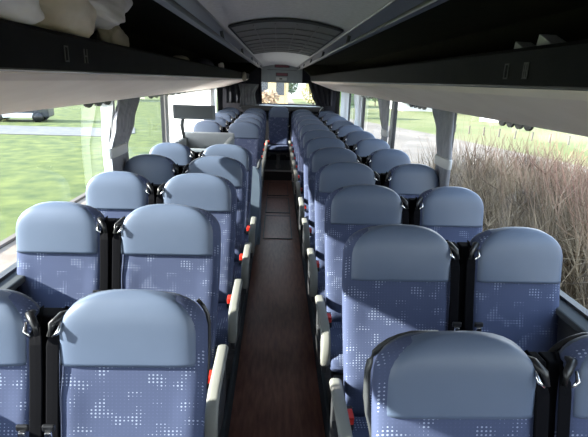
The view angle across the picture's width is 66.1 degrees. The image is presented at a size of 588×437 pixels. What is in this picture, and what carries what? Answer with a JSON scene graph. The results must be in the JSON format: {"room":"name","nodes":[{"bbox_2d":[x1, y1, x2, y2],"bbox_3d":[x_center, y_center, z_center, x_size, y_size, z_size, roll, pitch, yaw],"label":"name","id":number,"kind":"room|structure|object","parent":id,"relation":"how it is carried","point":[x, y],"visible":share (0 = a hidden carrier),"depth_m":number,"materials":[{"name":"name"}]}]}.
{"room":"vehicle interior","nodes":[
{"label":"vehicle interior","id":0,"kind":"room"},
{"bbox_2d":[228,180,324,436],"bbox_3d":[-0.140,0.844,3.785,0.550,0.050,13.150,1,17,-2],"label":"floor","id":1,"kind":"structure","parent":0,"point":[276,394],"depth_m":3.28,"materials":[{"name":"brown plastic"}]},
{"bbox_2d":[263,215,291,238],"bbox_3d":[-0.221,0.106,6.094,0.370,0.010,1.000,1,17,-2],"label":"floor hatch","id":2,"kind":"object","parent":1,"relation":"on","point":[275,226],"visible":1,"depth_m":6.04,"materials":[{"name":"brown plastic"}]},
{"bbox_2d":[265,197,289,212],"bbox_3d":[-0.258,-0.216,7.145,0.370,0.010,0.900,1,17,-2],"label":"floor hatch","id":3,"kind":"object","parent":1,"relation":"on","point":[273,204],"visible":1,"depth_m":7.10,"materials":[{"name":"brown plastic"}]},
{"bbox_2d":[267,182,288,195],"bbox_3d":[-0.295,-0.538,8.196,0.370,0.010,1.000,1,17,-2],"label":"floor hatch","id":4,"kind":"object","parent":1,"relation":"on","point":[274,189],"visible":1,"depth_m":8.14,"materials":[{"name":"brown plastic"}]},
{"bbox_2d":[223,62,335,159],"bbox_3d":[-0.339,-1.784,9.895,2.580,3.200,0.080,1,17,-2],"label":"wall","id":5,"kind":"structure","parent":0,"point":[255,75],"depth_m":9.64,"materials":[{"name":"plastic"}]},
{"bbox_2d":[214,288,242,436],"bbox_3d":[-0.874,0.757,3.732,0.925,0.200,13.150,1,17,-2],"label":"trim","id":6,"kind":"structure","parent":5,"relation":"attached to","point":[229,361],"depth_m":2.88,"materials":[{"name":"plastic"}]},
{"bbox_2d":[0,289,56,436],"bbox_3d":[-0.979,0.863,1.279,0.439,1.181,0.676,1,17,-2],"label":"passenger seat","id":7,"kind":"object","parent":6,"relation":"on","point":[23,324],"visible":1,"depth_m":1.38,"materials":[{"name":"fabric"}]},
{"bbox_2d":[16,201,116,307],"bbox_3d":[-1.050,0.575,1.942,0.439,1.181,0.676,1,17,-2],"label":"passenger seat","id":8,"kind":"object","parent":6,"relation":"on","point":[64,249],"visible":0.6,"depth_m":2.03,"materials":[{"name":"fabric"}]},
{"bbox_2d":[86,171,158,217],"bbox_3d":[-1.054,0.364,2.631,0.439,1.181,0.676,1,17,-2],"label":"passenger seat","id":9,"kind":"object","parent":6,"relation":"on","point":[115,194],"visible":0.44,"depth_m":2.71,"materials":[{"name":"blue fabric"}]},
{"bbox_2d":[42,289,210,436],"bbox_3d":[-0.500,0.872,1.301,0.539,1.181,0.680,1,17,-2],"label":"passenger seat","id":10,"kind":"object","parent":6,"relation":"on","point":[120,362],"visible":1,"depth_m":1.39,"materials":[{"name":"fabric"}]},
{"bbox_2d":[124,154,182,183],"bbox_3d":[-1.064,0.171,3.262,0.439,1.181,0.676,1,17,-2],"label":"passenger seat","id":11,"kind":"object","parent":6,"relation":"on","point":[158,169],"visible":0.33,"depth_m":3.33,"materials":[{"name":"blue fabric"}]},
{"bbox_2d":[112,204,228,436],"bbox_3d":[-0.565,0.585,1.962,0.539,1.181,0.676,1,17,-2],"label":"passenger seat","id":12,"kind":"object","parent":6,"relation":"on","point":[175,248],"visible":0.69,"depth_m":2.04,"materials":[{"name":"fabric"}]},
{"bbox_2d":[149,142,197,164],"bbox_3d":[-1.081,-0.022,3.893,0.439,1.181,0.676,1,17,-2],"label":"passenger seat","id":13,"kind":"object","parent":6,"relation":"on","point":[181,154],"visible":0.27,"depth_m":3.97,"materials":[{"name":"blue fabric"}]},
{"bbox_2d":[156,173,242,354],"bbox_3d":[-0.578,0.374,2.651,0.539,1.181,0.676,1,17,-2],"label":"passenger seat","id":14,"kind":"object","parent":6,"relation":"on","point":[215,194],"visible":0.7,"depth_m":2.73,"materials":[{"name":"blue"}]},
{"bbox_2d":[215,303,228,348],"bbox_3d":[-0.589,0.605,2.618,0.464,0.159,0.480,1,17,-2],"label":"cushion","id":15,"kind":"object","parent":14,"relation":"on","point":[222,332],"depth_m":2.45,"materials":[{"name":"fabric"}]},
{"bbox_2d":[173,131,233,151],"bbox_3d":[-1.052,-0.402,5.281,0.630,1.100,0.960,1,17,-2],"label":"partition","id":16,"kind":"object","parent":6,"relation":"on","point":[196,141],"visible":0.19,"depth_m":5.54,"materials":[{"name":"grey"}]},
{"bbox_2d":[173,104,214,137],"bbox_3d":[-1.077,-1.046,4.899,0.450,0.357,0.055,1,17,-2],"label":"monitor","id":17,"kind":"object","parent":16,"relation":"on","point":[198,112],"visible":1,"depth_m":4.85,"materials":[{"name":"grey"}]},
{"bbox_2d":[193,120,224,132],"bbox_3d":[-1.179,-0.692,6.080,0.439,1.181,0.676,1,17,-2],"label":"passenger seat","id":18,"kind":"object","parent":6,"relation":"on","point":[205,125],"visible":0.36,"depth_m":6.15,"materials":[{"name":"blue fabric"}]},
{"bbox_2d":[182,156,251,293],"bbox_3d":[-0.582,0.182,3.282,0.539,1.181,0.676,1,17,-2],"label":"passenger seat","id":19,"kind":"object","parent":6,"relation":"on","point":[233,170],"visible":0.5,"depth_m":3.36,"materials":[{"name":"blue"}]},
{"bbox_2d":[232,262,241,290],"bbox_3d":[-0.593,0.412,3.250,0.464,0.159,0.480,1,17,-2],"label":"cushion","id":20,"kind":"object","parent":19,"relation":"on","point":[237,265],"depth_m":3.16,"materials":[{"name":"fabric"}]},
{"bbox_2d":[209,116,230,126],"bbox_3d":[-1.204,-0.911,6.797,0.439,1.181,0.676,1,17,-2],"label":"passenger seat","id":21,"kind":"object","parent":6,"relation":"on","point":[220,120],"visible":0.19,"depth_m":6.87,"materials":[{"name":"blue fabric"}]},
{"bbox_2d":[198,144,256,257],"bbox_3d":[-0.596,-0.011,3.913,0.539,1.181,0.676,1,17,-2],"label":"passenger seat","id":22,"kind":"object","parent":6,"relation":"on","point":[239,153],"visible":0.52,"depth_m":3.99,"materials":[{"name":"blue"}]},
{"bbox_2d":[243,233,248,251],"bbox_3d":[-0.607,0.219,3.881,0.464,0.159,0.480,1,17,-2],"label":"cushion","id":23,"kind":"object","parent":22,"relation":"on","point":[246,235],"depth_m":3.82,"materials":[{"name":"fabric"}]},
{"bbox_2d":[225,121,262,179],"bbox_3d":[-0.684,-0.681,6.101,0.539,1.181,0.676,1,17,-2],"label":"passenger seat","id":24,"kind":"object","parent":6,"relation":"on","point":[247,135],"visible":0.44,"depth_m":6.19,"materials":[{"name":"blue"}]},
{"bbox_2d":[231,117,264,180],"bbox_3d":[-0.710,-0.901,6.818,0.539,1.181,0.676,1,17,-2],"label":"passenger seat","id":25,"kind":"object","parent":6,"relation":"on","point":[245,119],"visible":0.25,"depth_m":6.89,"materials":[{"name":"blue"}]},
{"bbox_2d":[235,113,265,170],"bbox_3d":[-0.737,-1.135,7.582,0.539,1.181,0.676,1,17,-2],"label":"passenger seat","id":26,"kind":"object","parent":6,"relation":"on","point":[255,116],"visible":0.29,"depth_m":7.66,"materials":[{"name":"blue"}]},
{"bbox_2d":[239,111,266,157],"bbox_3d":[-0.763,-1.363,8.328,0.539,1.181,0.676,1,17,-2],"label":"passenger seat","id":27,"kind":"object","parent":6,"relation":"on","point":[262,115],"visible":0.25,"depth_m":8.40,"materials":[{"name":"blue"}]},
{"bbox_2d":[242,108,267,151],"bbox_3d":[-0.789,-1.589,9.064,0.539,1.181,0.676,1,17,-2],"label":"passenger seat","id":28,"kind":"object","parent":6,"relation":"on","point":[250,109],"visible":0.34,"depth_m":9.14,"materials":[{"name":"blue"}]},
{"bbox_2d":[249,159,261,245],"bbox_3d":[-0.858,-0.246,4.991,1.000,0.985,0.502,1,17,-2],"label":"wall","id":29,"kind":"structure","parent":6,"relation":"on","point":[255,208],"depth_m":4.77,"materials":[{"name":"grey"}]},
{"bbox_2d":[221,181,263,436],"bbox_3d":[-0.397,0.890,3.241,0.020,0.162,12.100,1,17,-2],"label":"trim","id":30,"kind":"structure","parent":29,"relation":"attached to","point":[231,389],"depth_m":2.86,"materials":[{"name":"grey"}]},
{"bbox_2d":[264,160,291,180],"bbox_3d":[-0.337,-1.024,9.459,0.550,0.200,1.200,1,17,-2],"label":"step","id":31,"kind":"structure","parent":5,"relation":"attached to","point":[270,164],"depth_m":8.91,"materials":[{"name":"grey"}]},
{"bbox_2d":[268,106,290,168],"bbox_3d":[-0.301,-1.635,9.098,0.458,1.181,0.679,1,17,-2],"label":"passenger seat","id":32,"kind":"object","parent":31,"relation":"on","point":[279,116],"visible":0.98,"depth_m":9.18,"materials":[{"name":"fabric"}]},
{"bbox_2d":[268,145,288,152],"bbox_3d":[-0.313,-1.403,9.066,0.432,0.158,0.480,1,17,-2],"label":"cushion","id":33,"kind":"object","parent":32,"relation":"on","point":[271,148],"depth_m":8.85,"materials":[{"name":"fabric"}]},
{"bbox_2d":[241,104,323,111],"bbox_3d":[-0.241,-2.288,9.482,1.700,0.180,0.402,1,17,-2],"label":"shelf","id":34,"kind":"object","parent":5,"relation":"attached to","point":[264,107],"visible":0.79,"depth_m":9.34,"materials":[{"name":"grey"}]},
{"bbox_2d":[238,83,258,107],"bbox_3d":[-0.929,-2.518,9.286,0.420,0.480,0.041,1,17,-2],"label":"curtain","id":35,"kind":"object","parent":34,"relation":"on","point":[247,91],"visible":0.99,"depth_m":9.27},
{"bbox_2d":[308,83,332,105],"bbox_3d":[0.554,-2.618,9.538,0.520,0.460,0.040,1,17,-2],"label":"curtain","id":36,"kind":"object","parent":34,"relation":"on","point":[321,95],"visible":0.91,"depth_m":9.54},
{"bbox_2d":[298,209,343,414],"bbox_3d":[0.599,0.788,3.794,0.925,0.200,13.150,1,17,-2],"label":"trim","id":37,"kind":"structure","parent":5,"relation":"attached to","point":[327,374],"depth_m":2.77,"materials":[{"name":"plastic"}]},
{"bbox_2d":[288,110,314,156],"bbox_3d":[0.161,-1.568,9.103,0.539,1.181,0.676,1,17,-2],"label":"passenger seat","id":38,"kind":"object","parent":37,"relation":"on","point":[296,111],"visible":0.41,"depth_m":9.18,"materials":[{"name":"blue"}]},
{"bbox_2d":[290,112,318,164],"bbox_3d":[0.190,-1.320,8.293,0.539,1.181,0.676,1,17,-2],"label":"passenger seat","id":39,"kind":"object","parent":37,"relation":"on","point":[303,113],"visible":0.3,"depth_m":8.37,"materials":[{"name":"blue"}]},
{"bbox_2d":[291,116,322,172],"bbox_3d":[0.215,-1.098,7.569,0.539,1.181,0.676,1,17,-2],"label":"passenger seat","id":40,"kind":"object","parent":37,"relation":"on","point":[293,155],"visible":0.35,"depth_m":7.64,"materials":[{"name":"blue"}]},
{"bbox_2d":[292,119,326,181],"bbox_3d":[0.241,-0.877,6.844,0.539,1.181,0.676,1,17,-2],"label":"passenger seat","id":41,"kind":"object","parent":37,"relation":"on","point":[307,121],"visible":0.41,"depth_m":6.92,"materials":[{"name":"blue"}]},
{"bbox_2d":[291,176,329,436],"bbox_3d":[0.159,0.902,3.264,0.020,0.162,12.100,1,17,-2],"label":"trim","id":42,"kind":"structure","parent":37,"relation":"attached to","point":[321,378],"depth_m":3.25,"materials":[{"name":"grey"}]},
{"bbox_2d":[294,124,332,193],"bbox_3d":[0.266,-0.655,6.120,0.539,1.181,0.676,1,17,-2],"label":"passenger seat","id":43,"kind":"object","parent":37,"relation":"on","point":[297,175],"visible":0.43,"depth_m":6.19,"materials":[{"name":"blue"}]},
{"bbox_2d":[296,129,339,208],"bbox_3d":[0.292,-0.433,5.395,0.539,1.181,0.676,1,17,-2],"label":"passenger seat","id":44,"kind":"object","parent":37,"relation":"on","point":[311,134],"visible":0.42,"depth_m":5.47,"materials":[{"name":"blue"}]},
{"bbox_2d":[298,137,349,229],"bbox_3d":[0.318,-0.211,4.671,0.539,1.181,0.676,1,17,-2],"label":"passenger seat","id":45,"kind":"object","parent":37,"relation":"on","point":[312,145],"visible":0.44,"depth_m":4.74,"materials":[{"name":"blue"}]},
{"bbox_2d":[302,147,362,258],"bbox_3d":[0.343,0.011,3.947,0.539,1.181,0.676,1,17,-2],"label":"passenger seat","id":46,"kind":"object","parent":37,"relation":"on","point":[321,157],"visible":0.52,"depth_m":4.02,"materials":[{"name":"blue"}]},
{"bbox_2d":[310,235,315,257],"bbox_3d":[0.347,0.241,3.915,0.464,0.159,0.480,1,17,-2],"label":"cushion","id":47,"kind":"object","parent":46,"relation":"on","point":[312,237],"depth_m":3.79,"materials":[{"name":"fabric"}]},
{"bbox_2d":[323,116,345,126],"bbox_3d":[0.710,-1.088,7.589,0.439,1.181,0.676,1,17,-2],"label":"passenger seat","id":48,"kind":"object","parent":37,"relation":"on","point":[330,120],"visible":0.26,"depth_m":7.66,"materials":[{"name":"blue fabric"}]},
{"bbox_2d":[328,120,353,129],"bbox_3d":[0.735,-0.866,6.865,0.439,1.181,0.676,1,17,-2],"label":"passenger seat","id":49,"kind":"object","parent":37,"relation":"on","point":[335,125],"visible":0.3,"depth_m":6.93,"materials":[{"name":"blue fabric"}]},
{"bbox_2d":[307,162,380,305],"bbox_3d":[0.368,0.232,3.222,0.539,1.181,0.676,1,17,-2],"label":"passenger seat","id":50,"kind":"object","parent":37,"relation":"on","point":[330,177],"visible":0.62,"depth_m":3.30,"materials":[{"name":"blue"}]},
{"bbox_2d":[317,268,325,301],"bbox_3d":[0.372,0.463,3.191,0.464,0.159,0.480,1,17,-2],"label":"cushion","id":51,"kind":"object","parent":50,"relation":"on","point":[321,271],"depth_m":3.01,"materials":[{"name":"fabric"}]},
{"bbox_2d":[333,125,363,136],"bbox_3d":[0.761,-0.644,6.140,0.439,1.181,0.676,1,17,-2],"label":"passenger seat","id":52,"kind":"object","parent":37,"relation":"on","point":[341,131],"visible":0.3,"depth_m":6.21,"materials":[{"name":"blue fabric"}]},
{"bbox_2d":[340,131,374,145],"bbox_3d":[0.786,-0.422,5.416,0.439,1.181,0.676,1,17,-2],"label":"passenger seat","id":53,"kind":"object","parent":37,"relation":"on","point":[351,138],"visible":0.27,"depth_m":5.49,"materials":[{"name":"blue fabric"}]},
{"bbox_2d":[315,184,408,379],"bbox_3d":[0.394,0.454,2.498,0.539,1.181,0.676,1,17,-2],"label":"passenger seat","id":54,"kind":"object","parent":37,"relation":"on","point":[350,209],"visible":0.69,"depth_m":2.58,"materials":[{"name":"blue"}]},
{"bbox_2d":[328,322,342,372],"bbox_3d":[0.398,0.685,2.466,0.464,0.159,0.480,1,17,-2],"label":"cushion","id":55,"kind":"object","parent":54,"relation":"on","point":[335,355],"depth_m":2.27,"materials":[{"name":"fabric"}]},
{"bbox_2d":[350,138,389,156],"bbox_3d":[0.812,-0.201,4.692,0.439,1.181,0.676,1,17,-2],"label":"passenger seat","id":56,"kind":"object","parent":37,"relation":"on","point":[365,147],"visible":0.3,"depth_m":4.76,"materials":[{"name":"blue fabric"}]},
{"bbox_2d":[362,149,410,172],"bbox_3d":[0.837,0.021,3.967,0.439,1.181,0.676,1,17,-2],"label":"passenger seat","id":57,"kind":"object","parent":37,"relation":"on","point":[382,160],"visible":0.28,"depth_m":4.04,"materials":[{"name":"blue fabric"}]},
{"bbox_2d":[329,224,461,436],"bbox_3d":[0.420,0.676,1.774,0.539,1.181,0.676,1,17,-2],"label":"passenger seat","id":58,"kind":"object","parent":37,"relation":"on","point":[397,278],"visible":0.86,"depth_m":1.86,"materials":[{"name":"fabric"}]},
{"bbox_2d":[352,416,368,436],"bbox_3d":[0.423,0.907,1.742,0.464,0.159,0.480,1,17,-2],"label":"cushion","id":59,"kind":"object","parent":58,"relation":"on","point":[360,428],"depth_m":1.78,"materials":[{"name":"fabric"}]},
{"bbox_2d":[380,163,438,198],"bbox_3d":[0.863,0.243,3.243,0.439,1.181,0.676,1,17,-2],"label":"passenger seat","id":60,"kind":"object","parent":37,"relation":"on","point":[410,180],"visible":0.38,"depth_m":3.32,"materials":[{"name":"blue fabric"}]},
{"bbox_2d":[408,186,483,242],"bbox_3d":[0.888,0.465,2.518,0.439,1.181,0.676,1,17,-2],"label":"passenger seat","id":61,"kind":"object","parent":37,"relation":"on","point":[455,213],"visible":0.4,"depth_m":2.60,"materials":[{"name":"blue fabric"}]},
{"bbox_2d":[363,330,549,436],"bbox_3d":[0.438,0.964,1.157,0.539,1.181,0.688,1,17,-2],"label":"passenger seat","id":62,"kind":"object","parent":37,"relation":"on","point":[426,383],"visible":1,"depth_m":1.23,"materials":[{"name":"fabric"}]},
{"bbox_2d":[456,227,562,352],"bbox_3d":[0.914,0.686,1.794,0.439,1.181,0.676,1,17,-2],"label":"passenger seat","id":63,"kind":"object","parent":37,"relation":"on","point":[510,277],"visible":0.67,"depth_m":1.88,"materials":[{"name":"fabric"}]},
{"bbox_2d":[538,332,587,436],"bbox_3d":[0.929,0.974,1.178,0.439,1.181,0.688,1,17,-2],"label":"passenger seat","id":64,"kind":"object","parent":37,"relation":"on","point":[567,368],"visible":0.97,"depth_m":1.26,"materials":[{"name":"fabric"}]},
{"bbox_2d":[197,0,391,66],"bbox_3d":[-0.068,-1.281,3.137,0.660,0.105,13.150,1,17,-2],"label":"ceiling","id":65,"kind":"structure","parent":0,"point":[343,14],"depth_m":1.97,"materials":[{"name":"plastic"}]},
{"bbox_2d":[154,0,263,67],"bbox_3d":[-0.445,-1.200,2.966,0.135,0.084,12.800,1,17,-2],"label":"trim","id":66,"kind":"structure","parent":65,"relation":"attached to","point":[194,7],"depth_m":2.03,"materials":[{"name":"grey plastic"}]},
{"bbox_2d":[164,0,261,68],"bbox_3d":[-0.427,-1.306,3.457,0.030,0.070,10.400,1,17,-2],"label":"handrail","id":67,"kind":"object","parent":66,"relation":"attached to","point":[173,3],"visible":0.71,"depth_m":1.80,"materials":[{"name":"metal"}]},
{"bbox_2d":[261,65,302,82],"bbox_3d":[-0.250,-2.983,9.326,0.840,0.330,0.212,1,17,-2],"label":"cover","id":68,"kind":"object","parent":65,"relation":"attached to","point":[268,73],"visible":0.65,"depth_m":9.24,"materials":[{"name":"grey"}]},
{"bbox_2d":[226,81,261,103],"bbox_3d":[-1.044,-2.652,9.472,0.760,0.460,0.042,1,17,-2],"label":"curtain","id":69,"kind":"object","parent":68,"relation":"hanging from","point":[232,91],"visible":0.54,"depth_m":9.47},
{"bbox_2d":[228,18,343,55],"bbox_3d":[-0.081,-1.348,3.482,0.594,0.051,2.566,1,17,-2],"label":"roof panel","id":70,"kind":"object","parent":65,"relation":"attached to","point":[304,37],"visible":1,"depth_m":2.81,"materials":[{"name":"grey"}]},
{"bbox_2d":[296,0,447,68],"bbox_3d":[0.319,-1.183,2.997,0.135,0.084,12.800,1,17,-2],"label":"trim","id":71,"kind":"structure","parent":65,"relation":"attached to","point":[394,8],"depth_m":1.85,"materials":[{"name":"grey plastic"}]},
{"bbox_2d":[298,0,439,69],"bbox_3d":[0.264,-1.291,3.486,0.030,0.070,10.400,1,17,-2],"label":"handrail","id":72,"kind":"object","parent":71,"relation":"attached to","point":[426,3],"visible":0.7,"depth_m":1.60,"materials":[{"name":"grey paint"}]},
{"bbox_3d":[-1.362,0.136,3.552,0.090,3.160,13.200,1,17,-2],"label":"wall","id":73,"kind":"structure","parent":0,"visible":0},
{"bbox_2d":[0,270,24,289],"bbox_3d":[-1.311,-0.162,3.436,0.112,0.030,13.150,1,17,-2],"label":"trim","id":74,"kind":"structure","parent":73,"relation":"attached to","point":[13,281],"depth_m":1.97,"materials":[{"name":"grey"}]},
{"bbox_2d":[0,125,111,281],"bbox_3d":[-1.294,-0.210,2.302,0.035,0.725,2.020,1,17,-2],"label":"window","id":75,"kind":"structure","parent":73,"relation":"in","point":[5,273],"depth_m":2.05,"materials":[{"name":"grey glass"}]},
{"bbox_2d":[0,0,256,114],"bbox_3d":[-0.880,-1.045,2.977,0.773,0.535,12.760,1,17,-2],"label":"luggage rack","id":76,"kind":"object","parent":73,"relation":"attached to","point":[35,74],"visible":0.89,"depth_m":1.87,"materials":[{"name":"black plastic"}]},
{"bbox_2d":[0,0,44,24],"bbox_3d":[-0.746,-0.510,0.937,0.362,0.258,0.406,2,17,1],"label":"blanket","id":77,"kind":"object","parent":76,"relation":"on","point":[29,12],"visible":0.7,"depth_m":1.01,"materials":[{"name":"white fabric"}]},
{"bbox_2d":[32,0,96,37],"bbox_3d":[-0.767,-0.642,1.350,0.314,0.220,0.452,2,17,1],"label":"blanket","id":78,"kind":"object","parent":76,"relation":"on","point":[75,17],"visible":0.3,"depth_m":1.27,"materials":[{"name":"beige fabric"}]},
{"bbox_2d":[101,101,112,171],"bbox_3d":[-1.253,-0.467,3.099,0.039,0.685,0.280,1,17,-2],"label":"curtain","id":79,"kind":"object","parent":76,"relation":"hanging from","point":[106,110],"visible":0.59,"depth_m":2.98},
{"bbox_2d":[88,0,132,30],"bbox_3d":[-0.787,-0.785,1.587,0.321,0.238,0.762,1,17,-2],"label":"blanket","id":80,"kind":"object","parent":76,"relation":"on","point":[110,13],"visible":0.31,"depth_m":1.59,"materials":[{"name":"white fabric"}]},
{"bbox_2d":[97,25,128,46],"bbox_3d":[-0.699,-0.687,1.758,0.097,0.153,0.182,0,17,-7],"label":"pouch","id":81,"kind":"object","parent":76,"relation":"on","point":[115,35],"visible":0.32,"depth_m":1.69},
{"bbox_2d":[109,97,139,170],"bbox_3d":[-1.276,-0.570,3.433,0.053,0.685,0.739,1,17,-2],"label":"curtain","id":82,"kind":"object","parent":76,"relation":"hanging from","point":[124,116],"visible":0.78,"depth_m":3.31,"materials":[{"name":"grey fabric"}]},
{"bbox_2d":[217,87,222,110],"bbox_3d":[-1.473,-2.287,9.042,0.041,0.685,0.720,1,17,-2],"label":"curtain","id":83,"kind":"object","parent":76,"relation":"hanging from","point":[220,89],"visible":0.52,"depth_m":8.90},
{"bbox_2d":[160,96,165,142],"bbox_3d":[-1.357,-0.751,4.070,0.035,0.725,1.500,1,17,-2],"label":"window","id":84,"kind":"structure","parent":73,"relation":"in","point":[161,98],"depth_m":4.75,"materials":[{"name":"grey rubber"}]},
{"bbox_2d":[164,94,168,141],"bbox_3d":[-1.380,-0.984,4.830,0.057,0.725,0.070,1,17,-2],"label":"trim","id":85,"kind":"structure","parent":73,"relation":"attached to","point":[165,95],"depth_m":4.78,"materials":[{"name":"grey"}]},
{"bbox_2d":[167,89,211,141],"bbox_3d":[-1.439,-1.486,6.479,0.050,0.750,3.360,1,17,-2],"label":"door","id":86,"kind":"structure","parent":73,"relation":"in","point":[197,97],"depth_m":5.81,"materials":[{"name":"white plastic"}]},
{"bbox_3d":[1.126,0.189,3.655,0.090,3.160,13.200,1,17,-2],"label":"wall","id":87,"kind":"structure","parent":0,"visible":0},
{"bbox_2d":[388,101,394,148],"bbox_3d":[1.083,-0.946,4.981,0.057,0.725,0.070,1,17,-2],"label":"trim","id":88,"kind":"structure","parent":87,"relation":"attached to","point":[393,102],"depth_m":4.93,"materials":[{"name":"grey"}]},
{"bbox_2d":[391,102,398,148],"bbox_3d":[1.115,-0.703,4.188,0.035,0.725,1.570,1,17,-2],"label":"window","id":89,"kind":"structure","parent":87,"relation":"in","point":[396,103],"depth_m":4.90,"materials":[{"name":"grey rubber"}]},
{"bbox_2d":[303,0,587,136],"bbox_3d":[0.745,-1.010,3.045,0.773,0.535,12.760,1,17,-2],"label":"luggage rack","id":90,"kind":"object","parent":87,"relation":"attached to","point":[452,55],"visible":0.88,"depth_m":1.95,"materials":[{"name":"black plastic"}]},
{"bbox_2d":[340,92,348,120],"bbox_3d":[0.914,-1.985,8.319,0.043,0.685,0.900,1,17,-2],"label":"curtain","id":91,"kind":"object","parent":90,"relation":"hanging from","point":[344,96],"visible":0.56,"depth_m":8.10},
{"bbox_2d":[354,94,361,126],"bbox_3d":[0.962,-1.561,6.933,0.041,0.685,0.600,1,17,-2],"label":"curtain","id":92,"kind":"object","parent":90,"relation":"hanging from","point":[357,98],"visible":0.62,"depth_m":6.83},
{"bbox_2d":[378,99,389,141],"bbox_3d":[1.020,-1.051,5.267,0.053,0.685,0.626,1,17,-2],"label":"curtain","id":93,"kind":"object","parent":90,"relation":"hanging from","point":[384,105],"visible":0.73,"depth_m":5.10,"materials":[{"name":"grey fabric"}]},
{"bbox_2d":[432,108,454,186],"bbox_3d":[1.085,-0.480,3.403,0.053,0.685,0.527,1,17,-2],"label":"curtain","id":94,"kind":"object","parent":90,"relation":"hanging from","point":[444,120],"visible":0.82,"depth_m":3.27,"materials":[{"name":"grey fabric"}]},
{"bbox_2d":[498,121,533,130],"bbox_3d":[1.085,-0.470,2.217,0.012,0.054,0.340,1,17,-2],"label":"valance","id":95,"kind":"object","parent":90,"relation":"attached to","point":[501,123],"visible":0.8,"depth_m":2.19,"materials":[{"name":"grey fabric"}]},
{"bbox_2d":[514,42,535,48],"bbox_3d":[0.673,-0.490,1.294,0.050,0.035,0.087,1,17,-2],"label":"wedge","id":96,"kind":"object","parent":90,"relation":"attached to","point":[517,44],"visible":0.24,"depth_m":1.31,"materials":[{"name":"grey"}]},
{"bbox_2d":[536,34,565,45],"bbox_3d":[0.678,-0.455,1.167,0.050,0.044,0.109,1,17,-2],"label":"wedge","id":97,"kind":"object","parent":90,"relation":"attached to","point":[543,39],"visible":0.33,"depth_m":1.18,"materials":[{"name":"grey"}]},
{"bbox_2d":[452,113,587,319],"bbox_3d":[1.182,-0.118,2.276,0.035,0.725,2.250,1,17,-2],"label":"window","id":98,"kind":"structure","parent":87,"relation":"in","point":[579,308],"depth_m":1.93,"materials":[{"name":"grey glass"}]},
{"bbox_2d":[557,316,577,351],"bbox_3d":[1.038,0.293,3.658,0.080,0.815,13.150,1,17,-2],"label":"baseboard","id":99,"kind":"structure","parent":87,"relation":"attached to","point":[564,330],"depth_m":1.92,"materials":[{"name":"grey"}]},
{"bbox_2d":[556,298,587,332],"bbox_3d":[1.098,-0.110,3.537,0.112,0.030,13.150,1,17,-2],"label":"trim","id":100,"kind":"structure","parent":87,"relation":"attached to","point":[579,323],"depth_m":1.83,"materials":[{"name":"grey"}]},
{"label":"outside","id":101,"kind":"structure","parent":0,"visible":0},
{"bbox_2d":[291,98,587,166],"bbox_3d":[145.239,-43.412,169.717,297.600,0.280,460.000,1,17,-2],"label":"field","id":102,"kind":"structure","parent":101,"point":[421,121],"depth_m":33.31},
{"bbox_2d":[288,83,310,98],"bbox_3d":[3.516,-26.738,86.115,12.600,7.520,9.800,3,17,3],"label":"house","id":103,"kind":"structure","parent":102,"relation":"on","point":[297,94],"depth_m":82.75,"materials":[{"name":"grey"}]},
{"bbox_2d":[390,101,431,111],"bbox_3d":[16.022,-15.875,57.583,6.600,4.200,5.800,0,17,-8],"label":"house","id":104,"kind":"structure","parent":102,"relation":"on","point":[401,106],"depth_m":55.59,"materials":[{"name":"grey"}]},
{"bbox_2d":[403,118,587,309],"bbox_3d":[3.642,0.214,4.956,4.083,3.223,8.880,1,17,-2],"label":"dry grass","id":105,"kind":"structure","parent":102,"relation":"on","point":[543,198],"depth_m":5.36,"materials":[{"name":"plant"}]},
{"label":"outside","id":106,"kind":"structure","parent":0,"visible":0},
{"bbox_2d":[0,88,217,248],"bbox_3d":[-88.204,-48.404,159.962,155.000,0.315,460.000,1,17,-2],"label":"lawn","id":107,"kind":"structure","parent":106,"point":[34,169],"depth_m":17.41,"materials":[{"name":"plant"}]},
{"bbox_2d":[0,108,53,121],"bbox_3d":[-17.692,-7.331,29.157,3.600,2.035,1.950,-3,18,-16],"label":"car","id":108,"kind":"object","parent":107,"relation":"on","point":[44,114],"visible":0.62,"depth_m":28.74,"materials":[{"name":"silver metal"}]},
{"bbox_2d":[0,192,85,247],"bbox_3d":[-5.793,-2.985,19.810,0.120,0.160,160.000,1,17,-2],"label":"kerb","id":109,"kind":"object","parent":107,"relation":"on","point":[12,237],"depth_m":8.66,"materials":[{"name":"grey"}]},
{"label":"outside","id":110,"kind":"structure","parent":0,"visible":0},
{"bbox_2d":[0,98,294,271],"bbox_3d":[-3.052,-11.558,48.674,7.400,0.300,220.000,1,17,-2],"label":"road","id":111,"kind":"structure","parent":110,"point":[8,253],"depth_m":8.00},
{"bbox_2d":[262,90,279,102],"bbox_3d":[-2.437,-11.566,44.471,2.130,2.219,2.290,1,17,-2],"label":"tree","id":112,"kind":"object","parent":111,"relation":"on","point":[268,98],"visible":0.81,"depth_m":43.89,"materials":[{"name":"brown plant"}]},
{"bbox_2d":[262,82,287,103],"bbox_3d":[-4.225,-18.922,58.935,6.600,7.920,9.800,0,17,-8],"label":"house","id":113,"kind":"structure","parent":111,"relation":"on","point":[281,88],"depth_m":55.44,"materials":[{"name":"yellow"}]},
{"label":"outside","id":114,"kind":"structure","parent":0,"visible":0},
{"bbox_2d":[0,125,134,136],"bbox_3d":[-17.471,-4.718,24.120,17.438,0.100,4.580,-1,17,-10],"label":"road","id":115,"kind":"structure","parent":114,"point":[4,129],"depth_m":24.55,"materials":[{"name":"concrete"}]},
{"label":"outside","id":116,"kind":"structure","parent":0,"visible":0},
{"bbox_2d":[350,119,587,179],"bbox_3d":[6.555,-6.940,34.208,10.382,0.130,51.000,1,17,-2],"label":"road","id":117,"kind":"structure","parent":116,"point":[405,139],"depth_m":24.40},
{"bbox_2d":[301,84,314,104],"bbox_3d":[2.003,-12.501,46.458,2.622,3.134,2.613,1,17,-2],"label":"tree","id":118,"kind":"object","parent":117,"relation":"on","point":[304,88],"visible":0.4,"depth_m":46.06,"materials":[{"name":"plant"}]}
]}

